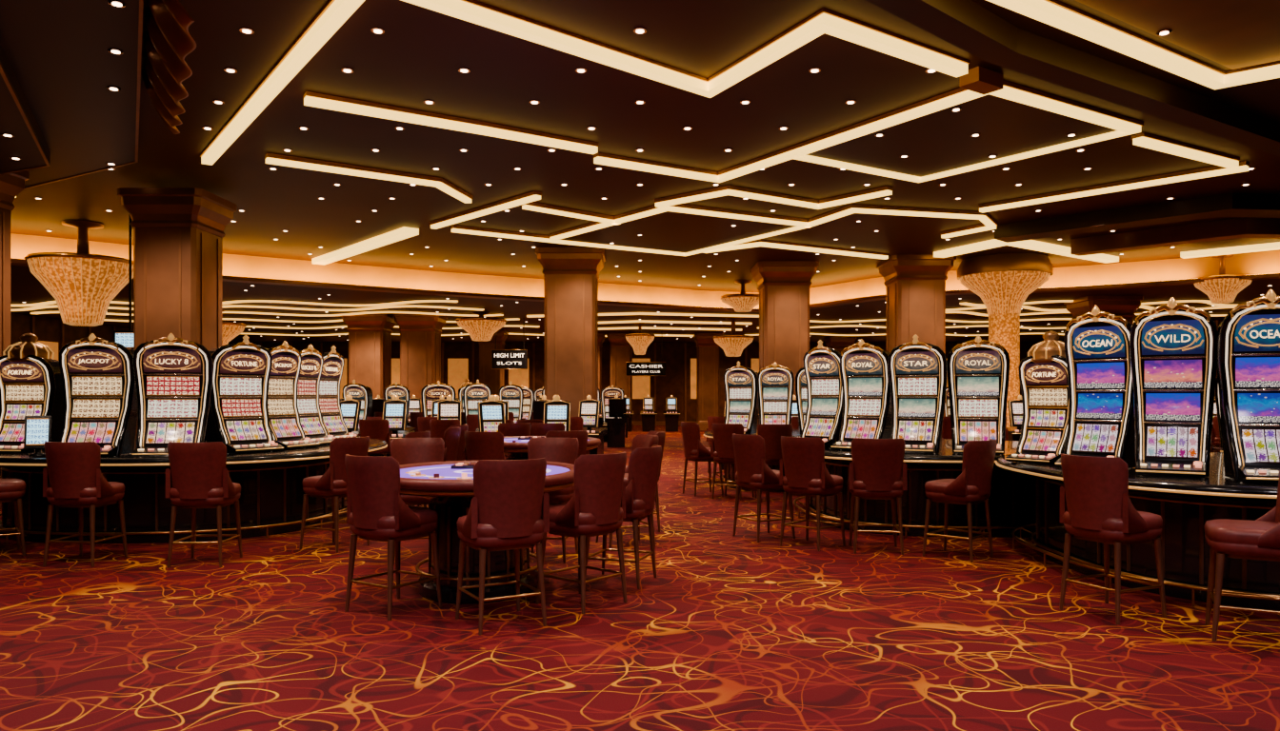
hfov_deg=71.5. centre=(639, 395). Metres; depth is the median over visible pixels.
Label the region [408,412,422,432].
chair
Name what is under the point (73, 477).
chair
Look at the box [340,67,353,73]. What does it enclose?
recessed light
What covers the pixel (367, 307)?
ceiling light
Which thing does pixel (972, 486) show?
chair
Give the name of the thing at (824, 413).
machine
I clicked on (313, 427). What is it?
machine
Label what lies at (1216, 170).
ceiling light strip
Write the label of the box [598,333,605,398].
column
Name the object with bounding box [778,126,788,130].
recessed light
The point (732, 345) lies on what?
crystal chandelier
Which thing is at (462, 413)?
chair
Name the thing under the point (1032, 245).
ceiling light strip
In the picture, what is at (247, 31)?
recessed light
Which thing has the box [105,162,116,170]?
recessed light
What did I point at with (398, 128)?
recessed light
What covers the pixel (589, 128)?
recessed light
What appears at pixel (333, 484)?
chair
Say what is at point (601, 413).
terminal
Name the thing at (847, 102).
recessed light
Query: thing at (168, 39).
ornament
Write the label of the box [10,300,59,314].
ceiling light
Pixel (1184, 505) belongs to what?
countertop
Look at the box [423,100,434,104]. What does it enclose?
recessed light
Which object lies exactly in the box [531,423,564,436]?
chair
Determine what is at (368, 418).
chair
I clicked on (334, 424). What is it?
machine
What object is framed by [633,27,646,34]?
recessed light
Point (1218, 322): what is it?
wall
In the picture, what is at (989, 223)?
ceiling light strip
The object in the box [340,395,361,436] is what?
terminal
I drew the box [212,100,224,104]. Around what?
recessed light
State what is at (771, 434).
chair
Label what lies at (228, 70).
recessed light
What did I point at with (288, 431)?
machine
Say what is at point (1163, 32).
recessed light
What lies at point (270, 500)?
counter
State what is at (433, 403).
terminal
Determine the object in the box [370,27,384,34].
recessed light
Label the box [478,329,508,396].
column
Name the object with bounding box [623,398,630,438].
terminal
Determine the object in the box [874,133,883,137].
recessed light
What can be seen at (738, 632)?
floor
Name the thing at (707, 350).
column
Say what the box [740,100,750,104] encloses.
recessed light
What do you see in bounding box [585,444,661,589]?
chair
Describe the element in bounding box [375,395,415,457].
terminal
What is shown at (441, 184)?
ceiling light strip
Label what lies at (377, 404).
terminal
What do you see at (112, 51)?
recessed light
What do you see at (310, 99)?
ceiling light strip
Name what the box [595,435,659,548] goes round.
chair
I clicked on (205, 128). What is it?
recessed light
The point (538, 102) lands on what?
recessed light
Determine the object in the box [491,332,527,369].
hanging sign
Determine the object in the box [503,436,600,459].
table
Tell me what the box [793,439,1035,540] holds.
countertop
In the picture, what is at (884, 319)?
ceiling light
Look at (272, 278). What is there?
ceiling
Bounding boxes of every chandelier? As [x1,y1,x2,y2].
[24,220,133,326]
[222,309,246,345]
[455,311,506,341]
[624,322,655,355]
[712,317,754,357]
[720,280,759,312]
[957,253,1053,427]
[1193,254,1251,303]
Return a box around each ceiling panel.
[0,0,143,189]
[563,0,1279,253]
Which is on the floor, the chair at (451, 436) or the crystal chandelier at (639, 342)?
the chair at (451, 436)
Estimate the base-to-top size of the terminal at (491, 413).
1.500 m
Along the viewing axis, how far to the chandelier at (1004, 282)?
20.59 m
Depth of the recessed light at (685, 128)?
10.65 m
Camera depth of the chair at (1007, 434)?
16.91 m
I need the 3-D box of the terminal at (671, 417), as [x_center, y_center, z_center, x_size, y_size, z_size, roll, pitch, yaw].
[1.300,0.750,36.459,0.680,1.500,0.643,0,0,0]
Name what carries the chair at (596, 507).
on the floor
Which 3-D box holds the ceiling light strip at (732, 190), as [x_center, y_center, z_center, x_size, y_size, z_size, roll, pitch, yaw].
[2.064,-3.143,14.178,3.667,0.115,1.243,0,0,0]
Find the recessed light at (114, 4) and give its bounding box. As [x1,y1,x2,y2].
[107,0,125,7]
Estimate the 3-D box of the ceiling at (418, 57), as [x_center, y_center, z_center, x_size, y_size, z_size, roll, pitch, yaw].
[0.000,-3.300,19.500,40.000,0.200,49.000,0,0,0]
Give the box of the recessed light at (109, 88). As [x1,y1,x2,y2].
[106,86,120,91]
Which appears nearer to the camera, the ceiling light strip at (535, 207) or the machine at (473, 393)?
the ceiling light strip at (535, 207)
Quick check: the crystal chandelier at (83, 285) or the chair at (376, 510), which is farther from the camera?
the crystal chandelier at (83, 285)
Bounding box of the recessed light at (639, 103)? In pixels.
[634,100,645,104]
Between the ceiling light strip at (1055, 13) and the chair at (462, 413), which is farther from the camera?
the chair at (462, 413)
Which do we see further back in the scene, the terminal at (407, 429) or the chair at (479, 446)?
the terminal at (407, 429)
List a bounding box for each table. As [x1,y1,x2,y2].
[400,459,574,604]
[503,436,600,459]
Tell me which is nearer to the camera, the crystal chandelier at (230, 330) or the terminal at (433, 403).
the terminal at (433, 403)
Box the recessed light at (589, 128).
[586,126,596,130]
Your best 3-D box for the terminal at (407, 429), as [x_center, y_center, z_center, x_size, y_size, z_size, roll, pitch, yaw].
[-4.890,0.750,17.734,0.680,1.500,0.643,0,0,0]
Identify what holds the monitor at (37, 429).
on the counter at (270, 500)
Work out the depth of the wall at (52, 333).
30.31 m
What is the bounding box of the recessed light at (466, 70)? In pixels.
[458,67,470,73]
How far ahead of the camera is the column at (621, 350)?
37.55 m
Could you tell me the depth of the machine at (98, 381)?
9.13 m
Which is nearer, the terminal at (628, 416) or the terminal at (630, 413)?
the terminal at (628, 416)
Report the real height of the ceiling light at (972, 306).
0.070 m
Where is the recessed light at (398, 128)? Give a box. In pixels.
[394,126,404,130]
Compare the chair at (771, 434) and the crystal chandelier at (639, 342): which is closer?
the chair at (771, 434)
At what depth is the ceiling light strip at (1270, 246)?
19.26 m
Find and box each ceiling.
[10,0,1279,292]
[10,233,1279,342]
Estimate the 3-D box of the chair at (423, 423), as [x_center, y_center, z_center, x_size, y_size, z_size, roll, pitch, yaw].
[-3.964,0.956,16.857,0.550,1.091,0.611,0,0,-9]
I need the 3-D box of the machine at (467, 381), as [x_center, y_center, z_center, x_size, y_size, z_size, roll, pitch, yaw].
[-5.572,0.207,28.435,0.562,1.445,0.624,0,0,12]
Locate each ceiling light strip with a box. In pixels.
[200,0,969,165]
[264,153,472,203]
[303,91,598,154]
[311,226,419,264]
[429,191,541,229]
[450,224,810,256]
[521,201,620,224]
[526,312,759,337]
[549,203,997,240]
[593,80,1143,182]
[654,185,893,209]
[703,240,888,259]
[933,239,1119,263]
[978,160,1249,212]
[986,0,1279,89]
[1131,132,1239,168]
[1180,241,1279,259]
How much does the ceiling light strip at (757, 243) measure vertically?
0.115 m
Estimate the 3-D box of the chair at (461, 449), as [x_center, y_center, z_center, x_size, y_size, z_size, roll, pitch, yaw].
[-2.657,0.956,12.196,0.611,1.091,0.550,0,0,10]
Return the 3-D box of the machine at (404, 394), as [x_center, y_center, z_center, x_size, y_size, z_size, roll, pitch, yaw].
[-6.112,0.304,22.333,0.613,1.250,0.623,0,0,0]
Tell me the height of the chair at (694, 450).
1.091 m
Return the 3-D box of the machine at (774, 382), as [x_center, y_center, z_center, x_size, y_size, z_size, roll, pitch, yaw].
[2.087,0.056,13.720,0.567,1.125,0.564,0,0,12]
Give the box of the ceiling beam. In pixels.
[865,0,1279,256]
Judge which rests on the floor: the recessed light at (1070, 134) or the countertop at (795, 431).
the countertop at (795, 431)
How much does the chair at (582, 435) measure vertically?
1.091 m
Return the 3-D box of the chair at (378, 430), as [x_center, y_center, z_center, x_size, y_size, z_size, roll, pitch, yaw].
[-4.443,0.956,14.957,0.550,1.091,0.611,0,0,-2]
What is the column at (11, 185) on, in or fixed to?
on the floor
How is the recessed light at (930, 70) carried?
in the ceiling at (418, 57)
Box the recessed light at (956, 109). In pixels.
[950,107,961,111]
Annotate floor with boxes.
[0,425,1279,730]
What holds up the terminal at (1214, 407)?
on the floor
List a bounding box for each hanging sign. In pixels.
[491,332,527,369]
[626,361,665,376]
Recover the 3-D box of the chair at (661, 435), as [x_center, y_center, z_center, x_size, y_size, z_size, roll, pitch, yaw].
[-0.009,0.956,9.911,0.611,1.091,0.550,0,0,-10]
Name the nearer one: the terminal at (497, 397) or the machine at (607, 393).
the terminal at (497, 397)
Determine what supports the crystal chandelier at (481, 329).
hanging from the ceiling at (272, 278)
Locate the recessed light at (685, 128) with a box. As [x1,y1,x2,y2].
[682,126,692,130]
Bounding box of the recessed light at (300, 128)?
[298,126,308,130]
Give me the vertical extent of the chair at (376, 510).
1.091 m
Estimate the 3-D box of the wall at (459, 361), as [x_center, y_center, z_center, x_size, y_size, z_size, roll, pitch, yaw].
[0.000,-0.850,44.075,40.000,4.700,0.250,0,0,0]
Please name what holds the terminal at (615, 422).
on the floor
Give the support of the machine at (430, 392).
on the floor
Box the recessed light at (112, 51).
[107,48,123,54]
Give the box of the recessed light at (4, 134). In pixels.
[0,133,14,137]
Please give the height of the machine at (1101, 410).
1.375 m
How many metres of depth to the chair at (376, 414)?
21.19 m
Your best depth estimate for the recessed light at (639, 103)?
9.71 m
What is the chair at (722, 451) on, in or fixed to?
on the floor
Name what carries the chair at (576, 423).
on the floor
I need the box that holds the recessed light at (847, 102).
[845,100,856,104]
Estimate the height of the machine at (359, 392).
1.275 m
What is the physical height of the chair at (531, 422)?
1.091 m
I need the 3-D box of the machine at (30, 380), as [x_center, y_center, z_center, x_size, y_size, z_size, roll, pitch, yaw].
[-6.729,-0.032,9.682,0.707,1.301,0.627,0,0,8]
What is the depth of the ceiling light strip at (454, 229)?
17.76 m
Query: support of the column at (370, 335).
on the floor
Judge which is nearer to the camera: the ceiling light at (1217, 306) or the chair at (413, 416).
the chair at (413, 416)
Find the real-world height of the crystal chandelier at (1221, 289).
1.108 m
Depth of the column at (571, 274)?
19.44 m
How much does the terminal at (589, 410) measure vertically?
1.500 m
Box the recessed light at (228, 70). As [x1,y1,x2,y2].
[223,67,237,73]
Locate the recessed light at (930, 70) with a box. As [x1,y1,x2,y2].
[925,68,937,73]
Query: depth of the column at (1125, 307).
23.38 m
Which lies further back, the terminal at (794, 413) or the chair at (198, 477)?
the terminal at (794, 413)
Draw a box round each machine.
[0,333,63,453]
[59,333,137,457]
[131,333,212,457]
[205,335,283,453]
[267,340,319,449]
[297,344,336,445]
[319,345,359,438]
[342,380,372,427]
[384,382,410,425]
[420,380,455,417]
[458,379,470,391]
[458,381,472,412]
[462,380,491,424]
[499,381,523,423]
[520,385,535,419]
[534,386,543,400]
[600,385,624,424]
[723,361,759,435]
[757,361,794,424]
[795,367,807,435]
[800,340,842,448]
[831,339,891,450]
[887,334,947,454]
[945,386,950,417]
[946,335,1010,455]
[1005,330,1069,464]
[1055,305,1135,468]
[1129,297,1217,478]
[1215,376,1222,448]
[1216,289,1279,483]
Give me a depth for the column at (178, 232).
13.23 m
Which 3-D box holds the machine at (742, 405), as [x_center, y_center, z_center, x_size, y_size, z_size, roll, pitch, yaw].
[1.569,0.045,13.997,0.567,1.148,0.564,0,0,30]
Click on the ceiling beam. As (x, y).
(966, 25)
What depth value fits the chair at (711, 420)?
16.93 m
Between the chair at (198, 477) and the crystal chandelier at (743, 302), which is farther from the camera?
the crystal chandelier at (743, 302)
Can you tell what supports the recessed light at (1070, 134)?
in the ceiling at (418, 57)
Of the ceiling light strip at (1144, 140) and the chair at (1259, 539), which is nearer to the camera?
the chair at (1259, 539)
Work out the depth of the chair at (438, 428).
14.71 m
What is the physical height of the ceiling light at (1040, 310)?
0.070 m
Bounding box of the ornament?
[141,0,196,134]
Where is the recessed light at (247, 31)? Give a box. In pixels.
[239,27,254,34]
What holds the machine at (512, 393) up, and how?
on the floor
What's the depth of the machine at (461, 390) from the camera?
22.29 m
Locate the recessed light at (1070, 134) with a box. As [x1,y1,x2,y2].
[1065,133,1077,137]
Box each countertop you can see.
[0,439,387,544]
[703,428,800,492]
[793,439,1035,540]
[995,452,1279,611]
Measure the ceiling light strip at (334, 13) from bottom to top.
0.115 m
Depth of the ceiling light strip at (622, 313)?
31.23 m
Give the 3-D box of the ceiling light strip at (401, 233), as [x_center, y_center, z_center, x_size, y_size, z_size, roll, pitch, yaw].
[-5.985,-3.145,19.000,3.495,0.120,4.214,0,0,0]
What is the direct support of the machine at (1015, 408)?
on the floor
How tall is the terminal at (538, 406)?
1.500 m
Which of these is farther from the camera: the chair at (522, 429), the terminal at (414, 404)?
the terminal at (414, 404)
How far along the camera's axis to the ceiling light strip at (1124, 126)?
10.83 m
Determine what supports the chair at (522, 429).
on the floor
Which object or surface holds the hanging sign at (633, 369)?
hanging from the ceiling at (272, 278)
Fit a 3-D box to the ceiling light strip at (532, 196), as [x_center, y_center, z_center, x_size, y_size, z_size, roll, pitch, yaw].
[-2.720,-3.143,15.240,2.352,0.115,2.620,0,0,0]
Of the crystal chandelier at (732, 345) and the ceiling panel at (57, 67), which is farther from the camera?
the crystal chandelier at (732, 345)
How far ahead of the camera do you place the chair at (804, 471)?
8.62 m
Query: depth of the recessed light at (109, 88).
8.74 m
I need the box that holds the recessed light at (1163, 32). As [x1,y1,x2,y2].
[1156,29,1172,36]
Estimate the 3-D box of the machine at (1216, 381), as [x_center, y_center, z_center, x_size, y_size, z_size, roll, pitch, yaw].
[8.872,0.148,13.139,0.626,1.275,0.624,0,0,25]
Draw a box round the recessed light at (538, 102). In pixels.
[529,100,539,104]
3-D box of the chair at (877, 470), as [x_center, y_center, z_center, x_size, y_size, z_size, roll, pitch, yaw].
[2.270,0.956,8.558,0.550,1.091,0.611,0,0,8]
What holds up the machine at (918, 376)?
on the countertop at (1011, 498)
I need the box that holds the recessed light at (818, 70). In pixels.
[808,67,820,73]
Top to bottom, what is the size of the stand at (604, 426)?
0.560 m
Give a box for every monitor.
[23,416,51,456]
[113,214,133,349]
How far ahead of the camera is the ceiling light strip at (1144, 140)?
11.35 m
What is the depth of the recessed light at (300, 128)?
10.65 m
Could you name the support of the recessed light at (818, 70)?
in the ceiling at (418, 57)
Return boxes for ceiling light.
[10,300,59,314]
[103,300,133,321]
[222,299,484,336]
[809,318,885,336]
[945,301,988,328]
[1020,299,1074,335]
[1175,299,1239,317]
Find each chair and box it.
[0,479,26,556]
[42,441,127,567]
[165,441,242,568]
[299,436,370,553]
[344,454,441,620]
[358,420,391,457]
[366,417,382,419]
[374,412,382,417]
[389,438,444,563]
[404,430,430,507]
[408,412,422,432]
[412,426,460,506]
[416,417,437,433]
[420,424,468,505]
[430,420,460,440]
[455,458,549,635]
[460,412,465,425]
[462,431,506,460]
[466,414,479,431]
[498,422,530,459]
[508,412,514,423]
[516,420,543,436]
[527,438,579,562]
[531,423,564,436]
[536,451,627,614]
[545,430,589,457]
[570,417,583,431]
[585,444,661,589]
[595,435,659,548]
[625,431,665,532]
[680,421,723,497]
[706,416,725,473]
[710,423,754,500]
[732,433,795,542]
[754,424,792,498]
[779,436,845,551]
[790,417,799,428]
[847,438,907,555]
[922,439,997,563]
[941,417,951,439]
[1004,417,1008,440]
[1059,453,1166,624]
[1203,472,1279,641]
[1210,416,1220,452]
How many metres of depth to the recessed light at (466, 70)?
8.75 m
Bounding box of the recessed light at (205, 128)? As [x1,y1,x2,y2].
[201,126,213,130]
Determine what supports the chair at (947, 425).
on the floor
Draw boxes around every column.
[0,170,29,510]
[117,187,236,439]
[340,313,396,399]
[392,313,447,412]
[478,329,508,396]
[534,247,605,417]
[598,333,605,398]
[606,333,633,430]
[693,333,722,430]
[750,260,819,400]
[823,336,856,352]
[876,255,956,417]
[1063,296,1143,324]
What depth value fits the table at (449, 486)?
6.49 m
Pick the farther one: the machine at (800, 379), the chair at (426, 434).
the machine at (800, 379)
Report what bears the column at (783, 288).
on the floor
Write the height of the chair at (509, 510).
1.091 m
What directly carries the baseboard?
attached to the wall at (459, 361)
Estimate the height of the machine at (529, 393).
1.250 m
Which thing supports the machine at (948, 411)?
on the floor
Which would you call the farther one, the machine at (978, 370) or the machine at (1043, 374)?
the machine at (978, 370)
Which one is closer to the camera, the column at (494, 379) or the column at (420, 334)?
the column at (420, 334)
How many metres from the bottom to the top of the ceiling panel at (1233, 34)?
0.080 m
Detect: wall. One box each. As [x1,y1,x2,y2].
[10,313,235,360]
[252,342,1038,421]
[1060,319,1223,400]
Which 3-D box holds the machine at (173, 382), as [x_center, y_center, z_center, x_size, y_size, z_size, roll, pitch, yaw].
[-4.783,-0.006,9.094,0.748,1.250,0.627,0,0,-14]
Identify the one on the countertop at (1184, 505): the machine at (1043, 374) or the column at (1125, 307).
the machine at (1043, 374)
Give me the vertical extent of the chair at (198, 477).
1.091 m
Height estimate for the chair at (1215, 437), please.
1.091 m
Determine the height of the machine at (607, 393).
1.250 m
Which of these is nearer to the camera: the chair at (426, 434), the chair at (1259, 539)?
the chair at (1259, 539)
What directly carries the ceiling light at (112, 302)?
attached to the ceiling at (272, 278)
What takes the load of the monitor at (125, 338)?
hanging from the ceiling at (272, 278)
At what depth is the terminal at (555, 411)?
14.05 m
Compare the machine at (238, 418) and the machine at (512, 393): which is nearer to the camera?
the machine at (238, 418)
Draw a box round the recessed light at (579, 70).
[575,67,586,73]
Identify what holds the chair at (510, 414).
on the floor
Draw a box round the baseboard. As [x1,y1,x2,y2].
[632,421,696,425]
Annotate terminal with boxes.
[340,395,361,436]
[371,395,384,417]
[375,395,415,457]
[396,395,415,431]
[408,395,421,421]
[431,395,444,417]
[437,395,460,425]
[477,395,505,432]
[478,395,508,432]
[533,395,549,421]
[543,395,570,431]
[578,395,607,455]
[598,398,602,427]
[604,395,628,447]
[623,395,633,431]
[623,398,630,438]
[640,395,657,431]
[663,395,679,431]
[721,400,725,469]
[790,395,798,424]
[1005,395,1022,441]
[1211,400,1220,452]
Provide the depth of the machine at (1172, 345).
6.88 m
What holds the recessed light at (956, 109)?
in the ceiling at (418, 57)
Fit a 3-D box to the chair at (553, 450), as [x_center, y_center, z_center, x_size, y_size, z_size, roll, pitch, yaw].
[-0.839,0.956,8.241,0.550,1.091,0.611,0,0,10]
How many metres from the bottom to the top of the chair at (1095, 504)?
1.091 m
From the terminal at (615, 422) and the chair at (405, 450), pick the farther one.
the terminal at (615, 422)
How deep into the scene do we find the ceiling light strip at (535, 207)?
15.27 m
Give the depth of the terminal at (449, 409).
15.99 m
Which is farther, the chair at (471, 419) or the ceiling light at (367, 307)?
the ceiling light at (367, 307)
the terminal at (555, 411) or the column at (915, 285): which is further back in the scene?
the column at (915, 285)
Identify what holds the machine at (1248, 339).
on the countertop at (1184, 505)
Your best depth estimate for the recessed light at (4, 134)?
9.69 m
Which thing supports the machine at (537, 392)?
on the floor
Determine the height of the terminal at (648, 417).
1.500 m
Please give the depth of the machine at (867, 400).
10.04 m
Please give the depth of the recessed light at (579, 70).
8.74 m
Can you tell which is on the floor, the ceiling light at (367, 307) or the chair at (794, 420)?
the chair at (794, 420)
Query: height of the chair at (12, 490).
1.091 m

